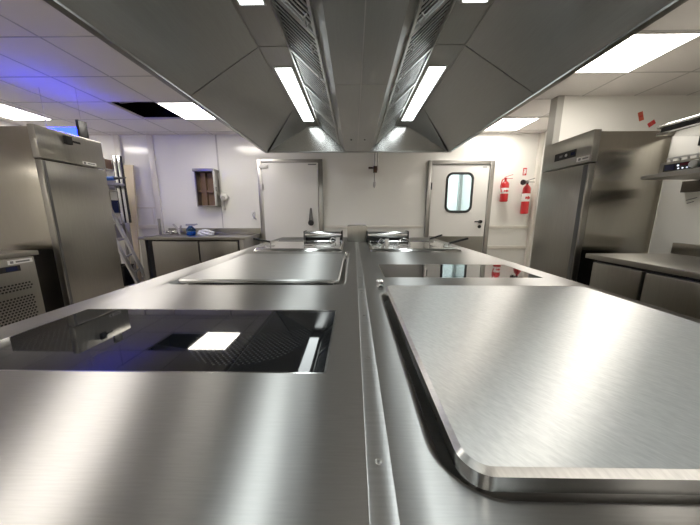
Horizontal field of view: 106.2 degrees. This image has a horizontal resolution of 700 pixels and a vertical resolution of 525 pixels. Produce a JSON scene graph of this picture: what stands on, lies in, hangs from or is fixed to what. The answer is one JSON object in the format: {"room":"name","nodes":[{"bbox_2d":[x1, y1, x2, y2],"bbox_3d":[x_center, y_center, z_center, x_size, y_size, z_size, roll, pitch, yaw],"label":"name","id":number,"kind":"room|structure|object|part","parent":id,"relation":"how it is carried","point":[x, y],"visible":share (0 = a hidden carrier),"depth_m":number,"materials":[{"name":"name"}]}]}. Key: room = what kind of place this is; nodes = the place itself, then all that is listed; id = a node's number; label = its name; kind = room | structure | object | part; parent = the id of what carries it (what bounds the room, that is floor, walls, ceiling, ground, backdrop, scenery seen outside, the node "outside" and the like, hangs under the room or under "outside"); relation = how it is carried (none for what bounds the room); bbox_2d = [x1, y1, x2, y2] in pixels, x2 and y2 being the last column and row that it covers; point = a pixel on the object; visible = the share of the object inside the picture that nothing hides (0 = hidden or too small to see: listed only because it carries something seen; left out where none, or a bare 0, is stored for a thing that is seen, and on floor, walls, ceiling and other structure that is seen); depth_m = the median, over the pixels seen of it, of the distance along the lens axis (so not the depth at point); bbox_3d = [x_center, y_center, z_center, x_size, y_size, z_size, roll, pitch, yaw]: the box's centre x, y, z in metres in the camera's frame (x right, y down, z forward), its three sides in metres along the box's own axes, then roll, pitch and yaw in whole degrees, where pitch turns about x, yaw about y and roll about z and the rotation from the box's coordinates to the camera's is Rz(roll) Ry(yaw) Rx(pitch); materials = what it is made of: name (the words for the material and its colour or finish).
{"room":"commercial kitchen","nodes":[
{"label":"commercial kitchen","id":0,"kind":"room"},
{"bbox_2d":[0,120,20,125],"bbox_3d":[-5.232,-0.299,1.179,0.100,2.560,7.470,0,10,1],"label":"wall","id":1,"kind":"structure","parent":0,"point":[2,123],"depth_m":3.93,"materials":[{"name":"white paint"}]},
{"bbox_2d":[124,277,144,287],"bbox_3d":[0.033,0.833,2.375,10.600,0.100,9.770,0,10,1],"label":"floor","id":2,"kind":"structure","parent":0,"point":[143,279],"depth_m":4.75,"materials":[{"name":"tile"}]},
{"bbox_2d":[0,250,45,326],"bbox_3d":[-2.979,0.479,1.537,0.680,0.899,1.560,0,10,1],"label":"fridge","id":3,"kind":"object","parent":2,"relation":"on","point":[21,298],"visible":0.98,"depth_m":2.10,"materials":[{"name":"metal"}]},
{"bbox_2d":[0,250,38,259],"bbox_3d":[-2.979,0.055,1.459,0.680,0.038,1.560,0,10,1],"label":"countertop","id":4,"kind":"structure","parent":3,"relation":"on","point":[4,254],"depth_m":2.11,"materials":[{"name":"metal"}]},
{"bbox_2d":[10,259,29,263],"bbox_3d":[-2.635,-0.009,2.100,0.001,0.020,0.125,0,10,1],"label":"print","id":5,"kind":"object","parent":3,"relation":"attached to","point":[12,261],"depth_m":2.10,"materials":[{"name":"grey"}]},
{"bbox_2d":[0,124,123,312],"bbox_3d":[-2.966,-0.261,2.672,0.708,1.943,0.600,0,10,1],"label":"fridge","id":6,"kind":"object","parent":2,"relation":"on","point":[55,198],"visible":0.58,"depth_m":2.43,"materials":[{"name":"metal"}]},
{"bbox_3d":[-2.672,-1.084,2.515,0.062,0.269,0.600,0,10,1],"label":"header panel","id":7,"kind":"part","parent":6,"relation":"part of","materials":[{"name":"metal"}]},
{"bbox_3d":[-2.668,-0.195,2.679,0.055,1.511,0.600,0,10,1],"label":"door","id":8,"kind":"part","parent":6,"relation":"part of","materials":[{"name":"metal"}]},
{"bbox_2d":[99,158,129,263],"bbox_3d":[-4.524,-0.744,4.747,0.710,2.139,0.230,0,10,1],"label":"storage rack","id":9,"kind":"object","parent":2,"relation":"on","point":[105,169],"visible":0.06,"depth_m":4.73,"materials":[{"name":"metal"}]},
{"bbox_2d":[105,159,111,168],"bbox_3d":[-4.299,-1.706,4.556,0.200,0.161,0.174,0,10,1],"label":"carton","id":10,"kind":"object","parent":9,"relation":"on","point":[108,163],"visible":0.26,"depth_m":4.57,"materials":[{"name":"brown cardboard"}]},
{"bbox_3d":[-4.185,-0.725,4.644,0.030,2.139,0.030,0,10,1],"label":"post","id":11,"kind":"part","parent":9,"relation":"part of","materials":[{"name":"metal"}]},
{"bbox_2d":[111,200,118,212],"bbox_3d":[-4.299,-0.997,4.684,0.220,0.220,0.185,0,10,1],"label":"crate","id":12,"kind":"object","parent":9,"relation":"on","point":[115,208],"visible":0.29,"depth_m":4.71,"materials":[{"name":"blue plastic"}]},
{"bbox_2d":[115,224,122,237],"bbox_3d":[-4.309,-0.569,4.763,0.240,0.250,0.185,0,10,1],"label":"crate","id":13,"kind":"object","parent":9,"relation":"on","point":[119,235],"visible":0.19,"depth_m":4.77,"materials":[{"name":"grey plastic"}]},
{"bbox_3d":[-4.182,-0.761,4.840,0.030,2.139,0.030,0,10,1],"label":"post","id":14,"kind":"part","parent":9,"relation":"part of","materials":[{"name":"metal"}]},
{"bbox_2d":[112,156,137,276],"bbox_3d":[-3.884,-0.718,4.579,0.135,2.149,0.040,0,10,1],"label":"ladder","id":15,"kind":"object","parent":2,"relation":"on","point":[117,160],"visible":0.96,"depth_m":4.50,"materials":[{"name":"silver metal"}]},
{"bbox_3d":[-3.886,-0.177,4.682,0.070,1.049,0.025,0,10,1],"label":"stem","id":16,"kind":"part","parent":15,"relation":"part of","materials":[{"name":"metal"}]},
{"bbox_2d":[107,182,145,283],"bbox_3d":[-4.095,-0.487,4.335,1.460,1.785,0.490,0,10,1],"label":"step ladder","id":17,"kind":"object","parent":2,"relation":"on","point":[125,238],"visible":0.15,"depth_m":4.47,"materials":[{"name":"metal"}]},
{"bbox_2d":[106,176,125,180],"bbox_3d":[-3.733,-1.296,4.089,0.514,0.089,0.066,0,10,1],"label":"gun","id":18,"kind":"object","parent":17,"relation":"on","point":[109,178],"visible":0.56,"depth_m":4.07,"materials":[{"name":"blue plastic"}]},
{"bbox_2d":[120,264,133,285],"bbox_3d":[-3.885,0.212,4.512,0.236,0.345,0.256,0,10,1],"label":"waste bin","id":19,"kind":"object","parent":2,"relation":"on","point":[127,278],"visible":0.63,"depth_m":4.47,"materials":[{"name":"black plastic"}]},
{"bbox_2d":[123,165,141,280],"bbox_3d":[-3.919,-0.695,4.738,0.180,2.051,0.212,0,10,1],"label":"wooden board","id":20,"kind":"object","parent":2,"relation":"on","point":[128,169],"visible":0.64,"depth_m":4.70,"materials":[{"name":"beige wood"}]},
{"bbox_2d":[138,228,260,280],"bbox_3d":[-2.507,-0.107,4.589,1.710,0.944,0.748,0,10,1],"label":"base cabinet","id":21,"kind":"object","parent":2,"relation":"on","point":[163,254],"depth_m":4.23,"materials":[{"name":"metal"}]},
{"bbox_3d":[-3.303,-0.034,4.610,0.080,0.794,0.720,0,10,1],"label":"post","id":22,"kind":"part","parent":21,"relation":"part of","materials":[{"name":"metal"}]},
{"bbox_2d":[157,219,181,234],"bbox_3d":[-3.146,-0.628,4.624,0.454,0.282,0.133,0,10,1],"label":"mixer tap","id":23,"kind":"object","parent":21,"relation":"on","point":[178,230],"visible":1,"depth_m":4.63,"materials":[{"name":"metal"}]},
{"bbox_3d":[-2.793,-0.028,4.260,0.730,0.630,0.034,0,10,1],"label":"door","id":24,"kind":"part","parent":21,"relation":"part of","materials":[{"name":"metal"}]},
{"bbox_2d":[186,223,197,234],"bbox_3d":[-2.706,-0.569,4.513,0.192,0.201,0.140,0,10,1],"label":"spray bottle","id":25,"kind":"object","parent":21,"relation":"on","point":[190,230],"visible":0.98,"depth_m":4.48,"materials":[{"name":"blue plastic"}]},
{"bbox_2d":[138,228,260,239],"bbox_3d":[-2.507,-0.497,4.517,1.710,0.150,0.748,0,10,1],"label":"countertop","id":26,"kind":"structure","parent":21,"relation":"on","point":[220,233],"depth_m":4.48,"materials":[{"name":"metal"}]},
{"bbox_2d":[197,229,214,235],"bbox_3d":[-2.481,-0.521,4.517,0.303,0.105,0.182,0,10,1],"label":"plastic bag","id":27,"kind":"object","parent":21,"relation":"on","point":[203,232],"visible":0.94,"depth_m":4.46,"materials":[{"name":"white plastic"}]},
{"bbox_3d":[-2.093,-0.026,4.250,0.610,0.630,0.034,0,10,1],"label":"door","id":28,"kind":"part","parent":21,"relation":"part of","materials":[{"name":"metal"}]},
{"bbox_3d":[-1.718,-0.030,4.587,0.070,0.794,0.720,0,10,1],"label":"post","id":29,"kind":"part","parent":21,"relation":"part of","materials":[{"name":"metal"}]},
{"bbox_2d":[0,237,699,524],"bbox_3d":[0.049,0.449,1.684,1.950,0.904,3.750,0,10,1],"label":"kitchen island","id":30,"kind":"object","parent":2,"relation":"on","point":[352,443],"visible":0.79,"depth_m":0.36,"materials":[{"name":"metal"}]},
{"bbox_2d":[0,237,368,524],"bbox_3d":[-0.436,0.031,1.614,0.980,0.046,3.750,0,10,1],"label":"island countertop","id":31,"kind":"structure","parent":30,"relation":"on","point":[77,447],"depth_m":0.36,"materials":[{"name":"metal"}]},
{"bbox_2d":[0,309,336,373],"bbox_3d":[-0.446,0.190,0.677,0.802,0.018,0.337,0,10,1],"label":"induction hob","id":32,"kind":"object","parent":31,"relation":"in","point":[89,340],"visible":0.88,"depth_m":0.63,"materials":[{"name":"black glass"}]},
{"bbox_2d":[178,252,348,284],"bbox_3d":[-0.381,0.023,1.522,0.744,0.062,0.770,0,10,1],"label":"griddle","id":33,"kind":"object","parent":31,"relation":"on","point":[247,269],"visible":0.92,"depth_m":1.32,"materials":[{"name":"metal"}]},
{"bbox_2d":[253,230,344,251],"bbox_3d":[-0.446,-0.227,2.541,0.777,0.124,0.895,0,10,1],"label":"fryer","id":34,"kind":"object","parent":31,"relation":"on","point":[314,241],"visible":1,"depth_m":2.40,"materials":[{"name":"metal"}]},
{"bbox_3d":[-0.768,-0.193,2.295,0.143,0.047,0.017,-3,11,-15],"label":"handle","id":35,"kind":"part","parent":34,"relation":"part of","materials":[{"name":"black plastic"}]},
{"bbox_3d":[-0.419,-0.158,2.431,0.720,0.028,0.655,0,10,1],"label":"polished lid","id":36,"kind":"part","parent":34,"relation":"part of","materials":[{"name":"metal"}]},
{"bbox_2d":[347,225,366,241],"bbox_3d":[0.079,-0.341,3.018,0.212,0.174,0.338,0,10,1],"label":"column","id":37,"kind":"structure","parent":31,"relation":"on","point":[355,233],"depth_m":2.85,"materials":[{"name":"metal"}]},
{"bbox_2d":[358,237,699,524],"bbox_3d":[0.539,0.033,1.600,0.968,0.046,3.750,0,10,1],"label":"island countertop","id":38,"kind":"structure","parent":30,"relation":"on","point":[429,488],"depth_m":0.32,"materials":[{"name":"metal"}]},
{"bbox_2d":[366,230,467,251],"bbox_3d":[0.580,-0.224,2.525,0.819,0.124,0.895,0,10,1],"label":"fryer","id":39,"kind":"object","parent":38,"relation":"on","point":[377,241],"visible":0.99,"depth_m":2.40,"materials":[{"name":"metal"}]},
{"bbox_3d":[0.533,-0.155,2.417,0.725,0.028,0.655,0,10,1],"label":"polished lid","id":40,"kind":"part","parent":39,"relation":"part of","materials":[{"name":"metal"}]},
{"bbox_3d":[0.908,-0.181,2.200,0.154,0.057,0.017,2,11,8],"label":"handle","id":41,"kind":"part","parent":39,"relation":"part of","materials":[{"name":"black plastic"}]},
{"bbox_2d":[378,264,541,277],"bbox_3d":[0.546,0.051,1.429,0.758,0.018,0.335,0,10,1],"label":"induction hob","id":42,"kind":"object","parent":38,"relation":"in","point":[388,270],"visible":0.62,"depth_m":1.40,"materials":[{"name":"black ceramic"}]},
{"bbox_2d":[376,279,699,494],"bbox_3d":[0.493,0.175,0.695,0.785,0.062,0.846,0,10,1],"label":"griddle","id":43,"kind":"object","parent":38,"relation":"on","point":[530,389],"visible":0.96,"depth_m":0.43,"materials":[{"name":"metal"}]},
{"bbox_2d":[530,129,671,285],"bbox_3d":[2.458,-0.264,2.741,0.686,1.923,0.610,0,10,1],"label":"fridge","id":44,"kind":"object","parent":2,"relation":"on","point":[593,198],"visible":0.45,"depth_m":2.43,"materials":[{"name":"metal"}]},
{"bbox_3d":[2.149,-0.199,2.758,0.055,1.491,0.610,0,10,1],"label":"door","id":45,"kind":"part","parent":44,"relation":"part of","materials":[{"name":"metal"}]},
{"bbox_3d":[2.153,-1.078,2.596,0.062,0.269,0.610,0,10,1],"label":"header panel","id":46,"kind":"part","parent":44,"relation":"part of","materials":[{"name":"metal"}]},
{"bbox_2d":[585,243,699,318],"bbox_3d":[2.374,0.562,0.913,0.754,0.961,2.862,0,10,1],"label":"base cabinet","id":47,"kind":"object","parent":2,"relation":"on","point":[669,281],"visible":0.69,"depth_m":1.85,"materials":[{"name":"metal"}]},
{"bbox_3d":[2.054,0.356,2.079,0.039,0.665,0.380,0,10,1],"label":"door","id":48,"kind":"part","parent":47,"relation":"part of","materials":[{"name":"metal"}]},
{"bbox_2d":[585,243,699,278],"bbox_3d":[2.374,0.155,0.838,0.754,0.132,2.862,0,10,1],"label":"countertop","id":49,"kind":"structure","parent":47,"relation":"on","point":[683,259],"depth_m":1.96,"materials":[{"name":"metal"}]},
{"bbox_3d":[2.047,0.442,1.614,0.039,0.665,0.515,0,10,1],"label":"door","id":50,"kind":"part","parent":47,"relation":"part of","materials":[{"name":"metal"}]},
{"bbox_2d":[89,133,539,276],"bbox_3d":[-0.956,-0.974,4.838,8.540,2.560,0.100,0,10,1],"label":"wall","id":51,"kind":"structure","parent":0,"point":[398,197],"depth_m":4.70,"materials":[{"name":"white paint"}]},
{"bbox_2d":[112,135,123,164],"bbox_3d":[-4.077,-0.964,4.816,0.100,2.550,0.040,0,10,1],"label":"trim","id":52,"kind":"structure","parent":51,"relation":"attached to","point":[116,138],"depth_m":4.60,"materials":[{"name":"white plastic"}]},
{"bbox_2d":[137,207,157,228],"bbox_3d":[-3.787,-0.822,4.843,0.460,0.400,0.030,0,10,1],"label":"trim","id":53,"kind":"structure","parent":51,"relation":"attached to","point":[139,226],"depth_m":4.86,"materials":[{"name":"white plastic"}]},
{"bbox_2d":[146,135,164,234],"bbox_3d":[-3.497,-0.964,4.813,0.100,2.550,0.030,0,10,1],"label":"trim","id":54,"kind":"structure","parent":51,"relation":"attached to","point":[150,144],"depth_m":4.71,"materials":[{"name":"white plastic"}]},
{"bbox_2d":[192,168,220,206],"bbox_3d":[-2.496,-1.305,4.593,0.446,0.640,0.307,0,10,1],"label":"upper cabinet","id":55,"kind":"object","parent":51,"relation":"attached to","point":[207,187],"visible":1,"depth_m":4.67,"materials":[{"name":"wood"}]},
{"bbox_3d":[-2.523,-1.306,4.689,0.310,0.569,0.060,0,10,1],"label":"rail","id":56,"kind":"part","parent":55,"relation":"part of","materials":[{"name":"brown wood"}]},
{"bbox_3d":[-2.522,-1.315,4.733,0.310,0.570,0.029,0,10,1],"label":"panel","id":57,"kind":"part","parent":55,"relation":"part of","materials":[{"name":"brown wood"}]},
{"bbox_3d":[-2.314,-1.270,4.515,0.018,0.570,0.150,-3,11,-18],"label":"door","id":58,"kind":"part","parent":55,"relation":"part of","materials":[{"name":"metal"}]},
{"bbox_2d":[216,136,220,190],"bbox_3d":[-2.325,-1.749,4.649,0.014,0.955,0.023,-6,12,-31],"label":"cable","id":59,"kind":"object","parent":51,"relation":"attached to","point":[216,136],"visible":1,"depth_m":4.65,"materials":[{"name":"white plastic"}]},
{"bbox_2d":[215,135,223,227],"bbox_3d":[-2.345,-0.963,4.808,0.013,2.550,0.006,0,10,1],"label":"trim","id":60,"kind":"structure","parent":51,"relation":"attached to","point":[215,135],"depth_m":4.71,"materials":[{"name":"silver metal"}]},
{"bbox_2d":[220,193,228,209],"bbox_3d":[-2.263,-1.097,4.738,0.140,0.300,0.089,0,10,1],"label":"wall socket","id":61,"kind":"object","parent":51,"relation":"attached to","point":[223,196],"depth_m":4.70,"materials":[{"name":"white plastic"}]},
{"bbox_2d":[251,211,256,218],"bbox_3d":[-1.747,-0.860,4.778,0.076,0.162,0.121,-7,12,-32],"label":"wall hook","id":62,"kind":"object","parent":51,"relation":"attached to","point":[253,212],"visible":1,"depth_m":4.79,"materials":[{"name":"white"}]},
{"bbox_2d":[257,159,323,242],"bbox_3d":[-1.056,-0.743,4.745,1.145,2.140,0.170,0,10,1],"label":"door","id":63,"kind":"structure","parent":51,"relation":"in","point":[290,194],"depth_m":4.67,"materials":[{"name":"white laminate"}]},
{"bbox_3d":[-0.694,-0.827,4.691,0.090,0.289,0.054,0,10,1],"label":"handle","id":64,"kind":"part","parent":63,"relation":"part of","materials":[{"name":"grey metal"}]},
{"bbox_2d":[368,153,377,187],"bbox_3d":[0.408,-1.762,4.576,0.171,0.905,0.070,0,10,1],"label":"valve","id":65,"kind":"object","parent":51,"relation":"attached to","point":[375,168],"visible":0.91,"depth_m":4.57,"materials":[{"name":"metal"}]},
{"bbox_2d":[324,225,423,227],"bbox_3d":[0.438,-0.469,4.846,1.810,0.425,0.024,0,10,1],"label":"trim","id":66,"kind":"structure","parent":51,"relation":"attached to","point":[325,226],"depth_m":4.80,"materials":[{"name":"white plastic"}]},
{"bbox_2d":[424,160,494,253],"bbox_3d":[1.932,-0.726,4.735,1.150,2.110,0.117,0,10,1],"label":"door","id":67,"kind":"structure","parent":51,"relation":"in","point":[458,192],"depth_m":4.69,"materials":[{"name":"white laminate"}]},
{"bbox_3d":[1.932,-0.098,4.862,0.980,0.770,0.004,0,10,1],"label":"kick plate","id":68,"kind":"part","parent":67,"relation":"part of","materials":[{"name":"metal"}]},
{"bbox_3d":[2.262,-0.683,4.750,0.120,0.160,0.002,0,10,1],"label":"lock plate","id":69,"kind":"part","parent":67,"relation":"part of","materials":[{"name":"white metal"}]},
{"bbox_2d":[499,174,512,201],"bbox_3d":[2.712,-1.290,4.574,0.176,0.459,0.166,6,12,31],"label":"fire extinguisher","id":70,"kind":"object","parent":51,"relation":"attached to","point":[504,187],"visible":1,"depth_m":4.53,"materials":[{"name":"red metal"}]},
{"bbox_2d":[487,225,528,248],"bbox_3d":[2.907,-0.182,4.862,0.750,0.995,0.024,0,10,1],"label":"trim","id":71,"kind":"structure","parent":51,"relation":"attached to","point":[490,226],"depth_m":4.83,"materials":[{"name":"white plastic"}]},
{"bbox_2d":[522,167,527,175],"bbox_3d":[3.062,-1.592,4.609,0.080,0.140,0.006,0,10,1],"label":"safety sign","id":72,"kind":"object","parent":51,"relation":"attached to","point":[524,171],"visible":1,"depth_m":4.61,"materials":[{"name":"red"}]},
{"bbox_2d":[520,178,534,213],"bbox_3d":[3.036,-1.157,4.594,0.238,0.609,0.170,-4,11,-20],"label":"fire extinguisher","id":73,"kind":"object","parent":51,"relation":"attached to","point":[526,191],"visible":1,"depth_m":4.55,"materials":[{"name":"red metal"}]},
{"bbox_2d":[523,133,544,266],"bbox_3d":[3.262,-0.942,4.694,0.060,2.550,0.070,0,10,1],"label":"trim","id":74,"kind":"structure","parent":51,"relation":"attached to","point":[541,135],"depth_m":4.63,"materials":[{"name":"white paint"}]},
{"bbox_2d":[0,0,699,134],"bbox_3d":[0.017,-1.799,0.822,10.400,0.520,7.470,0,10,1],"label":"ceiling","id":75,"kind":"structure","parent":0,"point":[38,17],"depth_m":2.75,"materials":[{"name":"white tile"}]},
{"bbox_2d":[0,103,53,119],"bbox_3d":[-4.623,-2.033,3.560,0.580,0.012,0.580,0,10,1],"label":"recessed light","id":76,"kind":"object","parent":75,"relation":"in","point":[6,111],"visible":1,"depth_m":3.63,"materials":[{"name":"white plastic"}]},
{"bbox_2d":[39,89,88,138],"bbox_3d":[-3.188,-1.618,2.918,0.430,0.594,0.110,0,10,1],"label":"trap","id":77,"kind":"object","parent":75,"relation":"attached to","point":[81,130],"visible":0.35,"depth_m":2.91,"materials":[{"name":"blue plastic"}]},
{"bbox_3d":[-3.188,-1.457,2.950,0.368,0.095,0.065,0,10,1],"label":"glow panel","id":78,"kind":"part","parent":77,"relation":"part of","materials":[{"name":"blue"}]},
{"bbox_2d":[156,102,214,118],"bbox_3d":[-2.103,-2.026,3.523,0.580,0.012,0.580,0,10,1],"label":"recessed light","id":79,"kind":"object","parent":75,"relation":"in","point":[186,110],"visible":0.6,"depth_m":3.49,"materials":[{"name":"white plastic"}]},
{"bbox_3d":[-2.103,-2.026,3.523,0.580,0.012,0.580,0,10,1],"label":"light frame","id":80,"kind":"part","parent":79,"relation":"part of","materials":[{"name":"white"}]},
{"bbox_2d":[0,15,699,134],"bbox_3d":[0.017,-1.542,0.870,10.400,0.004,7.470,0,10,1],"label":"trim","id":81,"kind":"structure","parent":75,"relation":"attached to","point":[35,36],"depth_m":2.66,"materials":[{"name":"silver metal"}]},
{"bbox_2d":[44,0,687,152],"bbox_3d":[0.067,-1.348,1.352,2.456,0.560,4.250,0,10,1],"label":"extraction hood","id":82,"kind":"object","parent":75,"relation":"hanging from","point":[286,76],"visible":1,"depth_m":1.60,"materials":[{"name":"metal"}]},
{"bbox_3d":[-0.881,-1.164,1.019,0.496,0.300,1.592,0,10,1],"label":"slope panel","id":83,"kind":"part","parent":82,"relation":"part of","materials":[{"name":"metal"}]},
{"bbox_3d":[-0.857,-1.460,2.621,0.496,0.300,1.651,0,10,1],"label":"slope panel","id":84,"kind":"part","parent":82,"relation":"part of","materials":[{"name":"metal"}]},
{"bbox_2d":[232,0,318,125],"bbox_3d":[-0.525,-1.374,1.336,0.202,0.010,4.150,0,10,1],"label":"lamp","id":85,"kind":"object","parent":82,"relation":"attached to","point":[262,20],"depth_m":1.83,"materials":[{"name":"metal"}]},
{"bbox_3d":[-0.809,-1.556,3.141,0.526,0.300,0.597,0,10,1],"label":"corner panel","id":86,"kind":"part","parent":82,"relation":"part of","materials":[{"name":"metal"}]},
{"bbox_3d":[-0.202,-1.121,1.218,0.020,0.021,0.068,0,10,1],"label":"filter handle","id":87,"kind":"part","parent":82,"relation":"part of","materials":[{"name":"silver metal"}]},
{"bbox_3d":[-0.585,-1.607,3.422,0.965,0.296,0.025,0,10,1],"label":"panel","id":88,"kind":"part","parent":82,"relation":"part of","materials":[{"name":"silver metal"}]},
{"bbox_3d":[-0.026,-0.992,0.912,0.166,0.004,1.547,0,10,1],"label":"duct panel","id":89,"kind":"part","parent":82,"relation":"part of","materials":[{"name":"metal"}]},
{"bbox_3d":[-0.001,-1.296,2.562,0.166,0.004,1.802,0,10,1],"label":"duct panel","id":90,"kind":"part","parent":82,"relation":"part of","materials":[{"name":"metal"}]},
{"bbox_3d":[0.067,-1.304,1.360,2.380,0.448,4.210,0,10,1],"label":"roof panel","id":91,"kind":"part","parent":82,"relation":"part of","materials":[{"name":"silver metal"}]},
{"bbox_3d":[0.169,-1.296,2.559,0.166,0.004,1.802,0,10,1],"label":"duct panel","id":92,"kind":"part","parent":82,"relation":"part of","materials":[{"name":"metal"}]},
{"bbox_3d":[0.144,-0.991,0.910,0.166,0.004,1.547,0,10,1],"label":"duct panel","id":93,"kind":"part","parent":82,"relation":"part of","materials":[{"name":"metal"}]},
{"bbox_3d":[0.780,-1.603,3.402,0.965,0.296,0.025,0,10,1],"label":"panel","id":94,"kind":"part","parent":82,"relation":"part of","materials":[{"name":"silver metal"}]},
{"bbox_3d":[0.330,-1.119,1.210,0.020,0.021,0.068,0,10,1],"label":"filter handle","id":95,"kind":"part","parent":82,"relation":"part of","materials":[{"name":"silver metal"}]},
{"bbox_3d":[0.995,-1.551,3.114,0.526,0.300,0.597,0,10,1],"label":"corner panel","id":96,"kind":"part","parent":82,"relation":"part of","materials":[{"name":"metal"}]},
{"bbox_2d":[397,0,492,124],"bbox_3d":[0.657,-1.371,1.319,0.202,0.010,4.150,0,10,1],"label":"lamp","id":97,"kind":"object","parent":82,"relation":"attached to","point":[463,17],"depth_m":1.84,"materials":[{"name":"metal"}]},
{"bbox_3d":[1.027,-1.455,2.594,0.496,0.300,1.651,0,10,1],"label":"slope panel","id":98,"kind":"part","parent":82,"relation":"part of","materials":[{"name":"metal"}]},
{"bbox_3d":[1.003,-1.159,0.991,0.496,0.300,1.592,0,10,1],"label":"slope panel","id":99,"kind":"part","parent":82,"relation":"part of","materials":[{"name":"metal"}]},
{"bbox_2d":[485,117,540,130],"bbox_3d":[2.436,-2.123,4.046,0.580,0.012,0.580,0,10,1],"label":"recessed light","id":100,"kind":"object","parent":75,"relation":"in","point":[507,123],"visible":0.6,"depth_m":3.99,"materials":[{"name":"white plastic"}]},
{"bbox_2d":[575,31,699,72],"bbox_3d":[2.409,-1.796,2.276,0.580,0.012,0.580,0,10,1],"label":"recessed light","id":101,"kind":"object","parent":75,"relation":"in","point":[641,48],"visible":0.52,"depth_m":2.21,"materials":[{"name":"white plastic"}]},
{"bbox_2d":[528,131,546,267],"bbox_3d":[3.332,-0.829,4.053,0.100,2.560,1.370,0,10,1],"label":"wall","id":102,"kind":"structure","parent":0,"point":[546,131],"depth_m":4.59,"materials":[{"name":"white paint"}]},
{"bbox_2d":[559,95,699,252],"bbox_3d":[3.861,-0.696,3.332,2.780,2.560,0.080,0,10,1],"label":"wall partition","id":103,"kind":"structure","parent":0,"point":[581,114],"depth_m":3.10,"materials":[{"name":"white paint"}]},
{"bbox_2d":[542,96,564,173],"bbox_3d":[2.464,-0.697,3.350,0.075,2.556,0.115,0,10,1],"label":"trim","id":104,"kind":"structure","parent":103,"relation":"attached to","point":[556,106],"depth_m":3.13,"materials":[{"name":"grey paint"}]},
{"bbox_2d":[638,111,643,120],"bbox_3d":[3.436,-1.727,3.106,0.086,0.113,0.003,0,10,1],"label":"sticker","id":105,"kind":"object","parent":103,"relation":"attached to","point":[640,114],"visible":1,"depth_m":3.10,"materials":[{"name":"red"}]},
{"bbox_2d":[647,120,655,126],"bbox_3d":[3.576,-1.648,3.118,0.098,0.090,0.003,0,10,1],"label":"sticker","id":106,"kind":"object","parent":103,"relation":"attached to","point":[652,122],"visible":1,"depth_m":3.12,"materials":[{"name":"red"}]},
{"bbox_2d":[649,136,699,252],"bbox_3d":[2.787,0.186,0.481,0.080,1.860,3.962,0,10,1],"label":"wall","id":107,"kind":"structure","parent":0,"point":[677,221],"depth_m":2.23,"materials":[{"name":"white paint"}]},
{"bbox_2d":[640,153,699,192],"bbox_3d":[2.517,-0.496,1.086,0.480,0.231,2.190,0,10,1],"label":"shelf","id":108,"kind":"object","parent":107,"relation":"attached to","point":[687,169],"visible":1,"depth_m":1.91,"materials":[{"name":"metal"}]},
{"bbox_3d":[2.539,-0.526,0.993,0.425,0.075,2.020,0,10,1],"label":"shelf","id":109,"kind":"part","parent":108,"relation":"part of","materials":[{"name":"metal"}]},
{"bbox_3d":[2.346,-0.577,0.977,0.014,0.031,2.000,0,10,1],"label":"gallery rail","id":110,"kind":"part","parent":108,"relation":"part of","materials":[{"name":"metal"}]},
{"bbox_3d":[2.737,-0.425,1.095,0.040,0.088,2.190,0,10,1],"label":"rail","id":111,"kind":"part","parent":108,"relation":"part of","materials":[{"name":"grey metal"}]},
{"bbox_3d":[2.321,-0.667,1.774,0.025,0.055,0.054,0,10,1],"label":"knob","id":112,"kind":"part","parent":108,"relation":"part of","materials":[{"name":"metal"}]},
{"bbox_2d":[656,114,699,145],"bbox_3d":[2.562,-0.790,1.005,0.390,0.150,2.140,0,10,1],"label":"wall shelf","id":113,"kind":"object","parent":107,"relation":"attached to","point":[690,126],"visible":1,"depth_m":1.93,"materials":[{"name":"metal"}]},
{"bbox_3d":[2.560,-0.799,1.001,0.385,0.020,2.135,0,10,1],"label":"rail","id":114,"kind":"part","parent":113,"relation":"part of","materials":[{"name":"metal"}]}
]}

